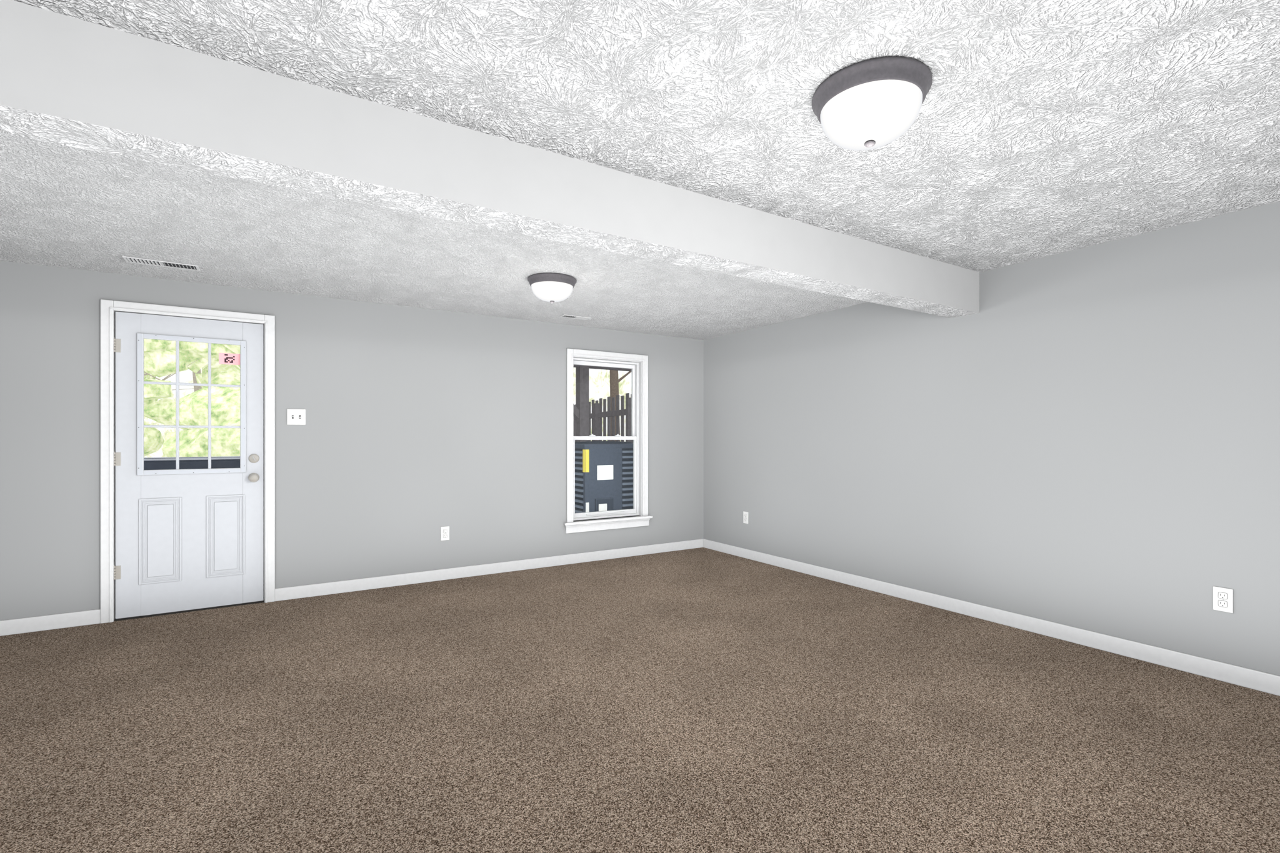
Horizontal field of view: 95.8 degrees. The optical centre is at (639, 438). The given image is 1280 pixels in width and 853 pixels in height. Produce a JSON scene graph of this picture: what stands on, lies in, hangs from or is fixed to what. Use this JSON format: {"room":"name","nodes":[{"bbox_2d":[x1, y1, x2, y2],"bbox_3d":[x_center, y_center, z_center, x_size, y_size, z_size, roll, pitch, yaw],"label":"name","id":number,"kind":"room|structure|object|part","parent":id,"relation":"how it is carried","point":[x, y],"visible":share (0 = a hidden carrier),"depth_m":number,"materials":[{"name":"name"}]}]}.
{"room":"empty living room","nodes":[
{"label":"empty living room","id":0,"kind":"room"},
{"bbox_2d":[0,260,703,620],"bbox_3d":[-1.999,-0.010,4.777,6.576,2.420,0.160,0,0,-32],"label":"wall","id":1,"kind":"structure","parent":0,"point":[419,422],"depth_m":4.57,"materials":[{"name":"grey paint"}]},
{"bbox_2d":[100,299,274,623],"bbox_3d":[-3.128,0.152,4.061,0.954,2.100,0.182,0,0,-32],"label":"door frame","id":2,"kind":"structure","parent":1,"relation":"in","point":[109,308],"depth_m":3.81,"materials":[{"name":"white wood"}]},
{"bbox_2d":[113,311,263,619],"bbox_3d":[-3.090,0.179,3.991,0.824,2.017,0.114,0,0,-32],"label":"door","id":3,"kind":"structure","parent":1,"relation":"in","point":[192,539],"depth_m":3.98,"materials":[{"name":"white paint"}]},
{"bbox_2d":[286,408,305,424],"bbox_3d":[-2.566,-0.158,4.319,0.120,0.118,0.019,0,0,-32],"label":"switch plate","id":4,"kind":"object","parent":1,"relation":"attached to","point":[294,417],"visible":1,"depth_m":4.32,"materials":[{"name":"white plastic"}]},
{"bbox_2d":[440,526,449,540],"bbox_3d":[-1.649,0.808,4.895,0.072,0.118,0.010,0,0,-32],"label":"outlet","id":5,"kind":"object","parent":1,"relation":"attached to","point":[444,530],"visible":1,"depth_m":4.89,"materials":[{"name":"white plastic"}]},
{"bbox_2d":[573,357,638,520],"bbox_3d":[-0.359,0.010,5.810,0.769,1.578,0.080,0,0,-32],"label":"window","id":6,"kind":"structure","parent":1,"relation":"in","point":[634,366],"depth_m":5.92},
{"bbox_2d":[563,348,652,533],"bbox_3d":[-0.312,0.027,5.736,0.983,1.756,0.105,0,0,-32],"label":"window","id":7,"kind":"structure","parent":1,"relation":"in","point":[583,525],"depth_m":5.75,"materials":[{"name":"white wood"}]},
{"bbox_2d":[0,133,867,339],"bbox_3d":[-1.226,-1.149,3.536,6.256,0.142,2.764,0,0,-32],"label":"ceiling","id":8,"kind":"structure","parent":0,"point":[61,205],"depth_m":3.34,"materials":[{"name":"white paint"}]},
{"bbox_2d":[121,255,203,271],"bbox_3d":[-2.937,-1.074,3.572,0.378,0.010,0.135,0,0,-32],"label":"ceiling vent","id":9,"kind":"object","parent":8,"relation":"in","point":[128,259],"visible":1,"depth_m":3.56,"materials":[{"name":"white metal"}]},
{"bbox_2d":[527,272,576,303],"bbox_3d":[-0.597,-0.997,3.928,0.330,0.161,0.330,0,0,-32],"label":"ceiling light","id":10,"kind":"object","parent":8,"relation":"attached to","point":[552,287],"visible":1,"depth_m":3.82,"materials":[{"name":"white glass"}]},
{"bbox_3d":[-0.597,-0.981,3.928,0.281,0.101,0.281,0,0,-32],"label":"lamp shade","id":11,"kind":"part","parent":10,"relation":"part of","materials":[{"name":"white glass"}]},
{"bbox_2d":[559,314,591,319],"bbox_3d":[-0.563,-1.074,5.150,0.288,0.010,0.100,0,0,-32],"label":"ceiling vent","id":12,"kind":"object","parent":8,"relation":"in","point":[564,315],"visible":1,"depth_m":5.14,"materials":[{"name":"white metal"}]},
{"bbox_2d":[0,0,979,318],"bbox_3d":[-0.445,-1.028,2.281,6.256,0.385,0.192,0,0,-32],"label":"soffit beam","id":13,"kind":"structure","parent":0,"point":[65,80],"depth_m":1.93,"materials":[{"name":"white paint"}]},
{"bbox_2d":[0,547,1279,852],"bbox_3d":[-0.336,1.250,2.107,6.576,0.100,6.452,0,0,-32],"label":"floor","id":14,"kind":"structure","parent":0,"point":[701,700],"depth_m":2.41,"materials":[{"name":"brown carpet"}]},
{"bbox_2d":[12,0,1279,272],"bbox_3d":[0.445,-1.163,0.852,6.256,0.115,3.176,0,0,-32],"label":"ceiling","id":15,"kind":"structure","parent":0,"point":[1042,128],"depth_m":1.84,"materials":[{"name":"white paint"}]},
{"bbox_2d":[811,56,932,150],"bbox_3d":[0.735,-1.018,1.847,0.356,0.174,0.356,0,0,-32],"label":"ceiling light","id":16,"kind":"object","parent":15,"relation":"attached to","point":[869,104],"visible":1,"depth_m":1.75,"materials":[{"name":"white glass"}]},
{"bbox_3d":[0.735,-1.000,1.847,0.303,0.109,0.303,0,0,-32],"label":"lamp shade","id":17,"kind":"part","parent":16,"relation":"part of","materials":[{"name":"white glass"}]},
{"bbox_2d":[703,201,1279,676],"bbox_3d":[2.429,-0.010,3.734,0.160,2.420,6.292,0,0,-32],"label":"wall","id":18,"kind":"structure","parent":0,"point":[1095,447],"depth_m":3.50,"materials":[{"name":"grey paint"}]},
{"bbox_2d":[0,538,1279,696],"bbox_3d":[-0.336,1.154,2.107,6.256,0.092,6.132,0,0,-32],"label":"baseboard","id":19,"kind":"structure","parent":18,"relation":"attached to","point":[1249,678],"depth_m":4.05,"materials":[{"name":"white wood"}]},
{"bbox_2d":[743,511,748,523],"bbox_3d":[1.056,0.795,5.779,0.010,0.118,0.072,0,0,-32],"label":"outlet","id":20,"kind":"object","parent":18,"relation":"attached to","point":[745,514],"visible":1,"depth_m":5.78,"materials":[{"name":"white plastic"}]},
{"bbox_2d":[1213,586,1233,613],"bbox_3d":[2.877,0.798,2.854,0.010,0.118,0.072,0,0,-32],"label":"outlet","id":21,"kind":"object","parent":18,"relation":"attached to","point":[1222,597],"visible":1,"depth_m":2.85,"materials":[{"name":"white plastic"}]},
{"label":"outside","id":22,"kind":"structure","parent":0,"visible":0},
{"bbox_2d":[143,361,631,457],"bbox_3d":[-7.288,-5.750,15.488,40.000,14.100,0.001,0,0,-32],"label":"sky","id":23,"kind":"structure","parent":22,"point":[599,379],"depth_m":19.03,"materials":[{"name":"white"}]},
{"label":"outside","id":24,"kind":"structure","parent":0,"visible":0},
{"bbox_3d":[-7.603,1.262,15.994,32.000,0.115,24.808,0,0,-32],"label":"ground","id":25,"kind":"structure","parent":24,"visible":0},
{"bbox_2d":[143,382,239,457],"bbox_3d":[-5.356,0.286,5.873,5.317,1.828,1.486,0,0,-28],"label":"bush","id":26,"kind":"object","parent":25,"relation":"on","point":[225,400],"visible":0.06,"depth_m":5.87,"materials":[{"name":"green plant"}]},
{"bbox_2d":[143,338,239,425],"bbox_3d":[-5.635,-1.452,6.338,3.134,5.314,1.516,0,0,-32],"label":"tree","id":27,"kind":"object","parent":25,"relation":"on","point":[159,355],"visible":0.09,"depth_m":6.19,"materials":[{"name":"green plant"}]},
{"bbox_2d":[143,456,239,469],"bbox_3d":[-4.282,0.688,5.174,4.600,1.025,0.250,0,0,-32],"label":"curb","id":28,"kind":"object","parent":25,"relation":"on","point":[217,462],"visible":0.05,"depth_m":5.19,"materials":[{"name":"grey concrete"}]},
{"bbox_2d":[143,365,239,391],"bbox_3d":[-5.638,-1.575,7.403,3.432,5.558,1.779,0,0,-32],"label":"woodland","id":29,"kind":"object","parent":25,"relation":"on","point":[197,377],"visible":0.02,"depth_m":7.23,"materials":[{"name":"green plant"}]},
{"bbox_2d":[573,365,631,441],"bbox_3d":[-0.153,-0.045,8.003,4.600,2.490,1.050,0,0,-32],"label":"frame","id":30,"kind":"object","parent":25,"relation":"on","point":[580,410],"visible":0.2,"depth_m":7.99,"materials":[{"name":"brown wood"}]},
{"bbox_2d":[573,393,633,443],"bbox_3d":[-0.720,0.258,9.956,0.111,1.885,2.984,0,0,-23],"label":"privacy fence","id":31,"kind":"object","parent":25,"relation":"on","point":[597,415],"visible":0.32,"depth_m":9.54,"materials":[{"name":"brown wood"}]},
{"bbox_2d":[575,441,633,513],"bbox_3d":[-0.446,0.618,6.884,1.160,1.165,1.160,0,0,-32],"label":"condenser","id":32,"kind":"object","parent":25,"relation":"on","point":[604,470],"visible":0.4,"depth_m":6.39,"materials":[{"name":"grey metal"}]},
{"bbox_2d":[610,370,631,441],"bbox_3d":[-1.010,-3.409,15.141,2.149,9.224,2.409,0,0,26],"label":"tree","id":33,"kind":"object","parent":25,"relation":"on","point":[614,380],"visible":0.06,"depth_m":15.27,"materials":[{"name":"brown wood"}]}
]}

